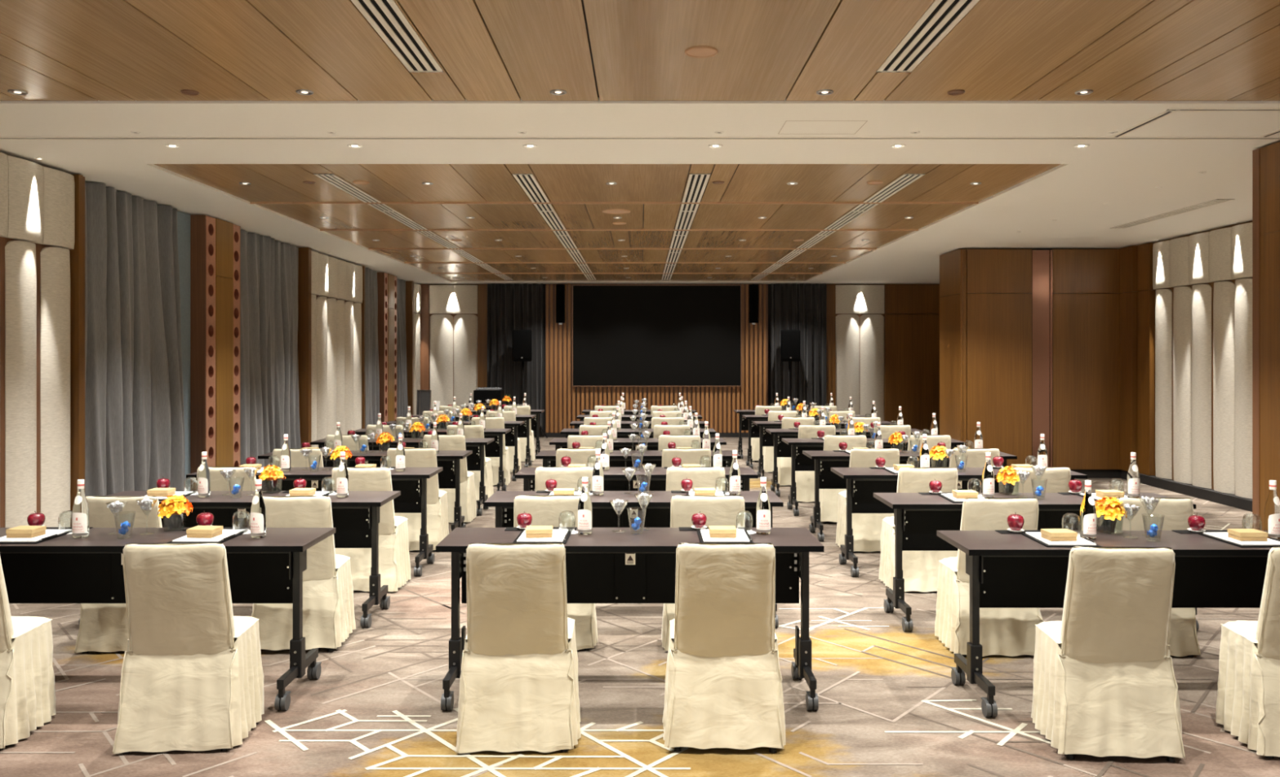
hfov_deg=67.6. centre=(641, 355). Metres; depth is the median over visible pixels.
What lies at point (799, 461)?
table
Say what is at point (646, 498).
martini glass
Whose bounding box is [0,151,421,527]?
wall
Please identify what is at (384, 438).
flower vase
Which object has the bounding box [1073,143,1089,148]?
recessed light
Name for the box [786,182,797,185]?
recessed light
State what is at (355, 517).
table
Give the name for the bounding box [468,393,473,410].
water bottle
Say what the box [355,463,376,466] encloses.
kraft box
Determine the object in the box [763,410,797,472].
banquet chair
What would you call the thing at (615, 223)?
ceiling speaker
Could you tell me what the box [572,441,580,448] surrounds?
apple
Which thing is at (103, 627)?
banquet chair
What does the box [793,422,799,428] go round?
apple
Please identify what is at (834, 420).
flower vase
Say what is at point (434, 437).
water bottle
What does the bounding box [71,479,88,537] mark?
water bottle
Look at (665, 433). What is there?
apple
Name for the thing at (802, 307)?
curtain
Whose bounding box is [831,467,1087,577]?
table
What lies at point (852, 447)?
kraft box
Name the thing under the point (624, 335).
led screen
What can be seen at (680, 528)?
mat
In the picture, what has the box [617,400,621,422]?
water bottle
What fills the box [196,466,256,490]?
banquet chair
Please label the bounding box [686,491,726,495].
folder
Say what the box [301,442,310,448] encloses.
apple
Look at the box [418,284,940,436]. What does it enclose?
wall
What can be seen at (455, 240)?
ceiling speaker
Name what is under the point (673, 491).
mat
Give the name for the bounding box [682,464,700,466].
kraft box
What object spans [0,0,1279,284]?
ceiling
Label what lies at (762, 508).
water bottle
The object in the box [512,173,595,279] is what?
ceiling vent
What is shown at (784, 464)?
banquet chair
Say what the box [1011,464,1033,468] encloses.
kraft box
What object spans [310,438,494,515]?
table
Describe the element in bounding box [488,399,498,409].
flower vase
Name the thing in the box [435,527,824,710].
table
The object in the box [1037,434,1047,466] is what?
water bottle
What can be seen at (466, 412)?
flower vase
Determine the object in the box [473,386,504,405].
equipment case
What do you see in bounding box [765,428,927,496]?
table
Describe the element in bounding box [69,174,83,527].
trim
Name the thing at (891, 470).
folder
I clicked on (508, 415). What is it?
banquet chair
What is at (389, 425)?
martini glass
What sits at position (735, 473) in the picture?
water bottle
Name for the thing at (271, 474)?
flower vase
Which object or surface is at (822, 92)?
recessed light
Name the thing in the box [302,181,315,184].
ceiling sensor
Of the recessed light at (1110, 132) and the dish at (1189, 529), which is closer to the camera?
the dish at (1189, 529)
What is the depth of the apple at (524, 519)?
4.82 m
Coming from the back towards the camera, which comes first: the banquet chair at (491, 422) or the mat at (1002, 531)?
the banquet chair at (491, 422)
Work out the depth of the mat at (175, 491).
6.20 m
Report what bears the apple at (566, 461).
on the dish
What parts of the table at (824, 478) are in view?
leg, modesty panel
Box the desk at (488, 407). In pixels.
[465,404,529,409]
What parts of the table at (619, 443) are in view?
modesty panel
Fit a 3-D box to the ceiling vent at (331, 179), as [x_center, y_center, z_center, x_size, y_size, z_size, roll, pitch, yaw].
[-2.511,-1.430,12.815,0.154,0.012,10.570,0,0,0]
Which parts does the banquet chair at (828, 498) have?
backrest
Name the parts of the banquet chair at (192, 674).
backrest, seat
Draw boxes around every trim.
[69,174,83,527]
[83,176,84,492]
[177,210,190,490]
[297,247,311,448]
[360,266,364,428]
[405,280,413,415]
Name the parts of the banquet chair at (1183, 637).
backrest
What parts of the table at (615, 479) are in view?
leg, hinge plate, modesty panel, hinge plate, leg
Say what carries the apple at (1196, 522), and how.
on the dish at (1189, 529)
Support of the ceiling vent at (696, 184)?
in the ceiling
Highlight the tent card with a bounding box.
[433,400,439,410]
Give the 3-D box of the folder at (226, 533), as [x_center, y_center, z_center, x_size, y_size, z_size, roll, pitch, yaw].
[-2.097,0.878,4.635,0.250,0.012,0.325,0,0,1]
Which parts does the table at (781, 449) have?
leg, modesty panel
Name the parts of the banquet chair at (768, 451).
backrest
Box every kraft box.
[5,525,46,537]
[146,488,175,496]
[186,525,222,537]
[239,464,262,470]
[288,488,315,496]
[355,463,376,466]
[525,525,552,537]
[553,488,574,494]
[568,464,586,466]
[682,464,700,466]
[693,488,715,495]
[708,525,737,537]
[852,447,869,448]
[893,464,914,471]
[951,489,977,498]
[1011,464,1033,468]
[1040,528,1077,541]
[1095,489,1124,498]
[1227,528,1267,541]
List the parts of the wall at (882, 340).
veneer panel, fabric panel, fabric panel, fabric panel, fabric panel, veneer panel, veneer panel, veneer panel, veneer panel, fabric panel, fabric panel, fabric panel, fabric panel, veneer panel, veneer panel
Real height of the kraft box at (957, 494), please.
0.040 m
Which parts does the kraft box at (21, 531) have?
lid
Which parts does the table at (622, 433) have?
modesty panel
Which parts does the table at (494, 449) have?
modesty panel, leg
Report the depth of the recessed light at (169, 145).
6.42 m
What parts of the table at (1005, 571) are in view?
hinge plate, leg, modesty panel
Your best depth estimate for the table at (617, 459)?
8.53 m
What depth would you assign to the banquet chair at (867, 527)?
7.84 m
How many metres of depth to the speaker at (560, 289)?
18.67 m
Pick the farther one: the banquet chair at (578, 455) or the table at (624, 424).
the table at (624, 424)
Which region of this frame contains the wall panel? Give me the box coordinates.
[546,284,766,432]
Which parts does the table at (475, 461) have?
modesty panel, hinge plate, leg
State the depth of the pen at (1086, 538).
4.51 m
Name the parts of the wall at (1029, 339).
veneer panel, veneer panel, corner post, corner post, veneer panel, veneer panel, veneer panel, veneer panel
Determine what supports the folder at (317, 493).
on the table at (355, 517)
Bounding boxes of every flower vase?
[156,494,193,531]
[258,464,285,493]
[329,445,352,466]
[375,431,395,451]
[409,422,426,439]
[435,414,449,429]
[460,408,472,421]
[474,403,485,415]
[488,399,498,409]
[502,394,511,404]
[780,399,787,409]
[795,403,807,415]
[808,408,820,421]
[828,413,842,429]
[853,422,867,435]
[888,431,906,451]
[929,445,950,467]
[994,466,1019,494]
[1094,496,1127,533]
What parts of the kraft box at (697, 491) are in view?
lid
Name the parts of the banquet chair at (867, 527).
seat, backrest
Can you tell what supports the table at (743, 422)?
on the floor
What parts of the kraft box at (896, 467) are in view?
lid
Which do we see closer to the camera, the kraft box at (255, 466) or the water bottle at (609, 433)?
the kraft box at (255, 466)
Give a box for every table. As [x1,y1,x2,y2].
[0,527,336,710]
[78,490,400,627]
[186,466,443,576]
[257,450,472,531]
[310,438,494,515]
[354,428,511,490]
[386,421,524,480]
[412,414,535,466]
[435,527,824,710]
[471,409,544,457]
[484,490,783,627]
[515,466,758,490]
[535,450,740,466]
[549,438,726,450]
[560,428,716,438]
[569,421,709,428]
[576,414,702,421]
[582,409,696,414]
[733,409,846,458]
[742,414,870,468]
[752,421,896,476]
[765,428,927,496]
[781,438,965,515]
[802,450,1017,541]
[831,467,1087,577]
[873,493,1199,631]
[936,530,1271,716]
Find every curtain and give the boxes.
[84,179,185,496]
[240,229,301,466]
[364,267,379,428]
[396,278,408,417]
[486,283,542,436]
[771,283,826,409]
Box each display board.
[416,390,419,414]
[418,390,431,414]
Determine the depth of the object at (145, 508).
4.71 m
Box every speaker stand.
[520,361,547,438]
[788,361,795,409]
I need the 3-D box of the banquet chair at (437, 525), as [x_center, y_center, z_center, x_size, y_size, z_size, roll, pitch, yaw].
[-1.891,1.193,8.045,0.516,0.854,0.417,0,0,0]
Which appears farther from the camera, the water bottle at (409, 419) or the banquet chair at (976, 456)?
the water bottle at (409, 419)
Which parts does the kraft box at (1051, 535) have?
lid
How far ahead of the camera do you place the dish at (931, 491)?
6.06 m
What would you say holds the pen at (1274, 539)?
on the folder at (1221, 536)
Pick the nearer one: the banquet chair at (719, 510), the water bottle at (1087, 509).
the water bottle at (1087, 509)
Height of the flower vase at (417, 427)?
0.174 m
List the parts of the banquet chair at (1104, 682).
leg, seat, backrest, leg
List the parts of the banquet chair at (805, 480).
backrest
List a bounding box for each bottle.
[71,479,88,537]
[197,452,210,497]
[250,479,266,537]
[280,434,290,471]
[333,422,342,449]
[336,452,348,497]
[375,413,382,439]
[395,434,404,471]
[405,406,412,430]
[431,422,439,453]
[432,400,437,422]
[452,396,457,416]
[457,413,464,435]
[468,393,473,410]
[479,406,485,430]
[497,400,502,417]
[511,396,516,416]
[522,393,527,405]
[577,476,591,534]
[592,450,604,495]
[600,433,609,470]
[606,421,613,452]
[610,413,617,439]
[614,405,620,430]
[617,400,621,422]
[619,396,623,415]
[622,392,625,410]
[677,392,680,410]
[679,396,684,415]
[683,400,688,422]
[687,405,693,430]
[693,413,699,435]
[702,421,710,448]
[712,433,722,466]
[728,450,740,495]
[755,476,770,534]
[774,392,779,405]
[786,396,791,410]
[801,400,807,417]
[819,406,825,425]
[829,392,833,405]
[847,413,854,435]
[848,396,853,410]
[871,400,876,417]
[875,422,883,448]
[897,406,903,425]
[920,434,929,467]
[930,413,937,435]
[974,422,982,448]
[982,452,994,497]
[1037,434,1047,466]
[1080,480,1096,539]
[1127,452,1139,497]
[1264,480,1279,539]
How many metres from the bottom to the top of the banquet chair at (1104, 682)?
0.854 m
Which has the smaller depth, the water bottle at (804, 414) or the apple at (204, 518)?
the apple at (204, 518)
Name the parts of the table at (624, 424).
modesty panel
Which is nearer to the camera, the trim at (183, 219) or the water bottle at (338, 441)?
the water bottle at (338, 441)
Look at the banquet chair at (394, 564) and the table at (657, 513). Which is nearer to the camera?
the table at (657, 513)
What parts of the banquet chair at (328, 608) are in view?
backrest, leg, seat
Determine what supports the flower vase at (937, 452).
on the table at (862, 483)
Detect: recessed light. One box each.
[8,89,27,95]
[130,131,140,133]
[164,143,181,148]
[239,182,250,185]
[295,89,313,95]
[327,131,336,133]
[346,143,362,148]
[422,182,433,185]
[517,131,526,133]
[522,143,537,148]
[550,89,566,95]
[606,182,617,185]
[707,143,723,148]
[714,131,723,133]
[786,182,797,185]
[816,89,833,95]
[890,143,905,148]
[910,131,919,133]
[969,182,981,185]
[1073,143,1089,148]
[1075,89,1093,95]
[1107,131,1117,133]
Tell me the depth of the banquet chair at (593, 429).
10.48 m
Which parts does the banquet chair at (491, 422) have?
backrest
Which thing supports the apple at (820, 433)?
on the dish
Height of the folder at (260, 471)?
0.012 m
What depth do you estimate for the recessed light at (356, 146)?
6.42 m
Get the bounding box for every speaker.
[352,180,368,184]
[451,239,462,241]
[555,284,564,324]
[602,208,630,213]
[612,222,626,224]
[684,46,718,57]
[748,284,758,324]
[866,180,883,184]
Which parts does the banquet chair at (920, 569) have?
seat, backrest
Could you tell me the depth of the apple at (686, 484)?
6.14 m
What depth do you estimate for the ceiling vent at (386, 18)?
4.22 m
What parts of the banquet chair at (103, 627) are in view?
backrest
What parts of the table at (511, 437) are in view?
modesty panel, leg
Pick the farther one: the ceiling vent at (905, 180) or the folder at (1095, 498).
the ceiling vent at (905, 180)
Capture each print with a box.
[238,508,244,517]
[626,553,634,564]
[631,508,637,517]
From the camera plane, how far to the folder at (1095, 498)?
5.95 m
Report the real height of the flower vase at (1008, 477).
0.177 m
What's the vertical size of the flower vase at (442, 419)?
0.177 m
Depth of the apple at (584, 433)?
10.10 m
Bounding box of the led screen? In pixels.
[572,284,742,386]
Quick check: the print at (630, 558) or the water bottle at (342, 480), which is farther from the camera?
the water bottle at (342, 480)
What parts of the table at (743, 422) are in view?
leg, modesty panel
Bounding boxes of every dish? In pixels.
[691,525,706,529]
[928,490,942,493]
[1007,528,1024,533]
[1068,490,1081,493]
[1186,528,1205,533]
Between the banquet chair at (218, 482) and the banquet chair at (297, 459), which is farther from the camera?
the banquet chair at (297, 459)
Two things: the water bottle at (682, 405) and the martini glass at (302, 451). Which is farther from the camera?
the water bottle at (682, 405)
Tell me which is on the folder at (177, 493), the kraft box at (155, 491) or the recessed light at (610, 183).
the kraft box at (155, 491)
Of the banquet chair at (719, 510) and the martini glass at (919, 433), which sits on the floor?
the banquet chair at (719, 510)
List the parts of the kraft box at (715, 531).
lid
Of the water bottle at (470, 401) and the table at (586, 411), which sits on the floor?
the table at (586, 411)
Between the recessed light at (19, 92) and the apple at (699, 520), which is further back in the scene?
the recessed light at (19, 92)
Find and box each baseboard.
[545,432,748,437]
[1120,469,1252,511]
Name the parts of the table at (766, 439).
leg, modesty panel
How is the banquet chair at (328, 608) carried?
on the floor
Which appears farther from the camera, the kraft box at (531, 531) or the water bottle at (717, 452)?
the water bottle at (717, 452)
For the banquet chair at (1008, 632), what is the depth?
5.14 m
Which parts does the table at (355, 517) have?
modesty panel, hinge plate, leg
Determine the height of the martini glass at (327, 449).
0.167 m
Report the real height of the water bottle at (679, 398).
0.279 m
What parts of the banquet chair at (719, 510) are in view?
backrest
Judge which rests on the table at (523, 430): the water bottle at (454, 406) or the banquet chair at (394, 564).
the water bottle at (454, 406)
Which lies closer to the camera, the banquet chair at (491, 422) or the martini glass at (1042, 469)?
the martini glass at (1042, 469)
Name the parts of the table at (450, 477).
modesty panel, hinge plate, leg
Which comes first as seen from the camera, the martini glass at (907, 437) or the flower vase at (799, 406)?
the martini glass at (907, 437)
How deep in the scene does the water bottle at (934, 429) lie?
9.92 m
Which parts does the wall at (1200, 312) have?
veneer panel, veneer panel, veneer panel, veneer panel, fabric panel, fabric panel, fabric panel, fabric panel, fabric panel, fabric panel, fabric panel, fabric panel, fabric panel, fabric panel, veneer panel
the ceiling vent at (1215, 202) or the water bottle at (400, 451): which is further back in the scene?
the ceiling vent at (1215, 202)
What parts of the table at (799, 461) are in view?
leg, hinge plate, modesty panel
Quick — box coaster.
[746,530,755,533]
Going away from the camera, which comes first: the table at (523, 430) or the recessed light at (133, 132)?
the recessed light at (133, 132)
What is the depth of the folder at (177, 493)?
6.00 m
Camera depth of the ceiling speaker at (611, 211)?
9.50 m
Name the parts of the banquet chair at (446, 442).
backrest, seat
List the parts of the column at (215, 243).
panel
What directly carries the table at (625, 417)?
on the floor
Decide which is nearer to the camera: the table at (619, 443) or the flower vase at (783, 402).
the table at (619, 443)
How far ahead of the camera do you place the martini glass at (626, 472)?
6.08 m
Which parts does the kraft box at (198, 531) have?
lid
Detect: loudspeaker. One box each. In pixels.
[511,329,532,361]
[780,329,800,361]
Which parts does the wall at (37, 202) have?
fabric panel, fabric panel, fabric panel, fabric panel, fabric panel, fabric panel, fabric panel, fabric panel, fabric panel, fabric panel, fabric panel, fabric panel, fabric panel, fabric panel, fabric panel, fabric panel, fabric panel, fabric panel, fabric panel, fabric panel, fabric panel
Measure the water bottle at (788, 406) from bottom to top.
0.279 m
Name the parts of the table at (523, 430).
modesty panel, leg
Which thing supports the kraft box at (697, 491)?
on the folder at (691, 493)
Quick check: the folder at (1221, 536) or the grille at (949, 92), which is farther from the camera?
the grille at (949, 92)
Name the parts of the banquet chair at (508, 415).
backrest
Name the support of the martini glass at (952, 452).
on the table at (862, 483)
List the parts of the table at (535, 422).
modesty panel, leg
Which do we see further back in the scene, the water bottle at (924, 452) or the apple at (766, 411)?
the apple at (766, 411)
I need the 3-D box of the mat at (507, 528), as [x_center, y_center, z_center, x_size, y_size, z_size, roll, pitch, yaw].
[-0.510,0.883,4.851,0.360,0.003,0.085,0,0,0]
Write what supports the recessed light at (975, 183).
in the ceiling
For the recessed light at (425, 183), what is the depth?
7.94 m
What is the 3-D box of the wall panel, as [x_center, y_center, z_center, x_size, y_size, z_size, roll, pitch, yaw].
[0.285,0.066,18.853,4.340,2.928,0.066,0,0,0]
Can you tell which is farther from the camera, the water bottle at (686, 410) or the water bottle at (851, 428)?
the water bottle at (686, 410)
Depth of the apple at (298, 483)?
6.14 m
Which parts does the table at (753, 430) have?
leg, modesty panel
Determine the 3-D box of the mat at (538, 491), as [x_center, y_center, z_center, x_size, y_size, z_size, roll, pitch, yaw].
[-0.498,0.883,6.171,0.360,0.003,0.085,0,0,1]
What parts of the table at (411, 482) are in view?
modesty panel, hinge plate, leg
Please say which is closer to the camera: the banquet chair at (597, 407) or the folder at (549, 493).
the folder at (549, 493)
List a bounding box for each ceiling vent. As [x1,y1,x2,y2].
[313,173,512,279]
[351,0,443,72]
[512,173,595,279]
[661,173,710,279]
[751,173,924,279]
[875,0,979,72]
[1110,199,1235,228]
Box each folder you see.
[0,528,71,543]
[144,491,196,500]
[167,528,248,542]
[256,467,264,474]
[284,491,333,496]
[512,529,572,544]
[546,492,581,495]
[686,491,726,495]
[697,528,753,542]
[882,467,898,474]
[937,493,983,502]
[1021,532,1102,547]
[1075,493,1125,500]
[1198,532,1279,547]
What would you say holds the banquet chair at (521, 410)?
on the floor
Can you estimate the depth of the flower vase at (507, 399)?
16.71 m
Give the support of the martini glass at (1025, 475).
on the table at (917, 517)
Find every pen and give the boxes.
[39,533,57,540]
[221,533,235,540]
[1084,537,1095,543]
[1269,537,1279,541]
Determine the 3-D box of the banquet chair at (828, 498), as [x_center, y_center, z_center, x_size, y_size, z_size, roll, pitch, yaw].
[1.956,1.193,9.325,0.516,0.854,0.409,0,0,1]
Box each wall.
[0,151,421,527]
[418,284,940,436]
[939,248,1121,478]
[1120,142,1279,530]
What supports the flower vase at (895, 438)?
on the table at (824, 478)
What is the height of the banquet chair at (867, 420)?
0.854 m
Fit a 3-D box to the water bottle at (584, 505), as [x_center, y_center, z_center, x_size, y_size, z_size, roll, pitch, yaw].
[-0.280,0.744,4.726,0.071,0.279,0.072,0,0,10]
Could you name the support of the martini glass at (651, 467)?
on the table at (657, 513)
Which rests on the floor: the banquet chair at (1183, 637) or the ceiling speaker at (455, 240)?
the banquet chair at (1183, 637)
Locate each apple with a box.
[26,511,45,525]
[155,476,169,488]
[195,511,213,525]
[245,456,256,464]
[293,477,306,488]
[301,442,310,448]
[347,430,355,435]
[355,456,365,465]
[516,511,532,528]
[545,479,557,490]
[560,454,571,466]
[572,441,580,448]
[581,429,588,435]
[662,429,670,435]
[667,442,675,448]
[671,457,681,466]
[680,477,693,490]
[691,511,706,528]
[764,408,769,414]
[777,414,783,420]
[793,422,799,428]
[817,429,824,437]
[838,440,847,450]
[875,457,885,466]
[928,480,942,493]
[937,440,946,447]
[992,454,1004,466]
[1007,514,1024,531]
[1068,478,1082,493]
[1187,513,1205,530]
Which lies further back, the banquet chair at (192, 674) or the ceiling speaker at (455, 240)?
the ceiling speaker at (455, 240)
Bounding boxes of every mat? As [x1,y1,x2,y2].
[46,527,93,528]
[146,490,197,493]
[182,527,250,530]
[282,490,336,493]
[504,527,577,530]
[536,490,592,493]
[671,490,727,493]
[679,527,751,530]
[868,466,915,468]
[918,492,978,494]
[995,529,1040,533]
[1057,492,1095,494]
[1171,529,1227,533]
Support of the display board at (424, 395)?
on the floor
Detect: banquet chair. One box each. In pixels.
[0,556,56,751]
[74,496,162,653]
[111,542,264,754]
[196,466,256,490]
[251,495,355,652]
[272,448,323,466]
[325,435,368,450]
[331,466,411,592]
[366,424,404,438]
[386,448,448,551]
[395,417,429,428]
[422,410,452,421]
[422,435,476,523]
[439,405,465,414]
[446,425,493,500]
[454,542,580,753]
[471,417,511,485]
[485,410,521,472]
[503,405,535,461]
[513,494,598,650]
[534,466,593,490]
[555,448,600,466]
[567,435,603,448]
[579,424,608,435]
[583,417,612,425]
[589,410,616,417]
[594,405,616,410]
[650,405,677,414]
[651,417,684,428]
[652,410,681,417]
[653,424,690,438]
[657,435,700,450]
[661,495,744,650]
[662,448,711,466]
[662,542,785,753]
[666,466,724,490]
[751,405,782,462]
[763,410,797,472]
[777,417,814,486]
[795,425,835,502]
[810,405,837,414]
[819,435,866,524]
[825,410,855,421]
[835,448,899,551]
[847,417,880,428]
[873,424,911,438]
[878,467,958,591]
[907,435,951,450]
[934,497,1044,657]
[949,448,999,467]
[1013,466,1071,493]
[1031,546,1185,762]
[1115,497,1200,657]
[1215,546,1279,759]
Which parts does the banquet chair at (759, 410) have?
backrest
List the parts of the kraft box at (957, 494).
lid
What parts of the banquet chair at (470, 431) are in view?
backrest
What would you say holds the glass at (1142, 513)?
on the table at (1005, 571)
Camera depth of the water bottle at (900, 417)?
11.24 m
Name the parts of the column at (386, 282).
panel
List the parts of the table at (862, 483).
leg, hinge plate, modesty panel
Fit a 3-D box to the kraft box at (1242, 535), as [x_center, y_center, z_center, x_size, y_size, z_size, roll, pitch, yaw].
[2.871,0.852,4.527,0.128,0.040,0.104,0,0,1]
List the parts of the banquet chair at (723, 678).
leg, seat, backrest, leg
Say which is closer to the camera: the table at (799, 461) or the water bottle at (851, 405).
the table at (799, 461)
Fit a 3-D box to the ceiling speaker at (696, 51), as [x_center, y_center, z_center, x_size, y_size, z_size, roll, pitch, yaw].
[0.280,-1.419,4.476,0.156,0.013,0.156,0,0,0]
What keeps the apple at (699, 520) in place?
on the dish at (692, 526)
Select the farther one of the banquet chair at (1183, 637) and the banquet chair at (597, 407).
the banquet chair at (597, 407)
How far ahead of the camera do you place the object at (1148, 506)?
4.67 m
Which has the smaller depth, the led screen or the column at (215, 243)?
the column at (215, 243)
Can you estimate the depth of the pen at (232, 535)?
4.57 m
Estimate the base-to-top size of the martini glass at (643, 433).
0.176 m
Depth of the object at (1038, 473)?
5.99 m
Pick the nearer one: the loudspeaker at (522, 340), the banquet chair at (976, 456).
the banquet chair at (976, 456)
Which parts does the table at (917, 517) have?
leg, hinge plate, modesty panel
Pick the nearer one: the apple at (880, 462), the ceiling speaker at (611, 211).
the apple at (880, 462)
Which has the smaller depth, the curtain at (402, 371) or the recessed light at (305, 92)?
the recessed light at (305, 92)
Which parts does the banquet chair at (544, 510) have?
backrest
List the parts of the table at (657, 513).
leg, hinge plate, modesty panel, leg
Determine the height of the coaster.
0.001 m
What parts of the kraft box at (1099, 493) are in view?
lid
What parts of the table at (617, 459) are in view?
leg, hinge plate, modesty panel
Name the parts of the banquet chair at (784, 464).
backrest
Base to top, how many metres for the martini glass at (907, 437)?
0.152 m
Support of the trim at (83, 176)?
attached to the wall at (37, 202)
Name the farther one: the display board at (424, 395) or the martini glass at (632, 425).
the display board at (424, 395)
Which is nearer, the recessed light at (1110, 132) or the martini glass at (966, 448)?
the recessed light at (1110, 132)
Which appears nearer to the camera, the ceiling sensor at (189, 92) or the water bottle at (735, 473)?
the ceiling sensor at (189, 92)
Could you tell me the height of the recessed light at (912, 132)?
0.012 m
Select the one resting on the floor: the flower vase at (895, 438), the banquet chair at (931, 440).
the banquet chair at (931, 440)
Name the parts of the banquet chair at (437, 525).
backrest, seat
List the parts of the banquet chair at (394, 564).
backrest, seat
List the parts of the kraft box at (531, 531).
lid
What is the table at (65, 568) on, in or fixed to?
on the floor
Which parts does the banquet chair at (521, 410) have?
backrest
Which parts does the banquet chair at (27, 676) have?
backrest, seat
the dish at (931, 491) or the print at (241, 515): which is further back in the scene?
the dish at (931, 491)
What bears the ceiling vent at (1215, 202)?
in the ceiling
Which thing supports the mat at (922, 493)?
on the table at (917, 517)
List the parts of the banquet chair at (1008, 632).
seat, backrest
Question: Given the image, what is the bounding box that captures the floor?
[0,436,1279,776]
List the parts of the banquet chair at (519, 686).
backrest, seat, leg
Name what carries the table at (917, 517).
on the floor
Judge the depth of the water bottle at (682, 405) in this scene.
13.94 m
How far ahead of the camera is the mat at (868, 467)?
7.50 m
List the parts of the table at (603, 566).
leg, hinge plate, modesty panel, hinge plate, leg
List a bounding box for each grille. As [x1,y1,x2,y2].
[182,91,197,94]
[604,210,628,213]
[687,48,715,57]
[948,91,963,94]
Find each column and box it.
[190,214,240,490]
[377,272,396,422]
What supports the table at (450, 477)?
on the floor
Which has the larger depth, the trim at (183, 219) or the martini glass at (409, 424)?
the martini glass at (409, 424)
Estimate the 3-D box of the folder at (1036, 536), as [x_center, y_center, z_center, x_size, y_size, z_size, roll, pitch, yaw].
[1.994,0.878,4.554,0.250,0.012,0.325,0,0,2]
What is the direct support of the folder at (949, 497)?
on the table at (917, 517)
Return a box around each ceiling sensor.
[180,89,199,95]
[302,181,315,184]
[712,181,724,184]
[947,89,964,95]
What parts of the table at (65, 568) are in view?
modesty panel, leg, hinge plate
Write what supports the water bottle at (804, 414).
on the table at (766, 439)
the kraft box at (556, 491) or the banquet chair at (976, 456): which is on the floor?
the banquet chair at (976, 456)
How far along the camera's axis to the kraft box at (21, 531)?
4.56 m
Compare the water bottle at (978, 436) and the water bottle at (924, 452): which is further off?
the water bottle at (978, 436)
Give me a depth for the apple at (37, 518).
4.82 m
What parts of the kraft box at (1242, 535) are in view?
lid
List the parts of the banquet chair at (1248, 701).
seat, backrest, leg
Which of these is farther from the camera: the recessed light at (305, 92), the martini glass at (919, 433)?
the martini glass at (919, 433)
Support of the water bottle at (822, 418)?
on the table at (781, 449)
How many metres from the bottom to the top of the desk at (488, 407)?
0.735 m
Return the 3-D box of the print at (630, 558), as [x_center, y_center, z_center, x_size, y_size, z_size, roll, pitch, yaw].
[-0.054,0.974,4.579,0.040,0.052,0.001,0,0,0]
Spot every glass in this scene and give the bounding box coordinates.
[106,501,127,534]
[113,511,135,538]
[135,498,157,534]
[219,469,235,495]
[227,476,244,497]
[243,467,259,495]
[299,448,312,470]
[319,447,332,470]
[351,435,361,452]
[367,433,377,452]
[387,424,397,429]
[402,422,411,439]
[609,499,628,532]
[619,448,631,469]
[622,468,636,493]
[626,506,646,533]
[627,434,637,441]
[630,424,638,428]
[631,453,643,470]
[634,493,653,529]
[635,444,648,467]
[635,474,650,493]
[641,421,650,438]
[641,431,651,451]
[641,463,656,492]
[862,424,870,439]
[900,435,910,453]
[911,431,922,436]
[942,449,955,457]
[956,444,968,469]
[1014,471,1031,497]
[1031,466,1047,496]
[1031,478,1047,499]
[1119,504,1141,538]
[1138,496,1160,536]
[1142,513,1164,542]
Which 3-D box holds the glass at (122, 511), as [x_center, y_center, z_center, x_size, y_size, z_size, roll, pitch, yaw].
[-2.500,0.822,4.620,0.097,0.122,0.097,0,0,0]
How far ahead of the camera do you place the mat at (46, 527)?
4.88 m

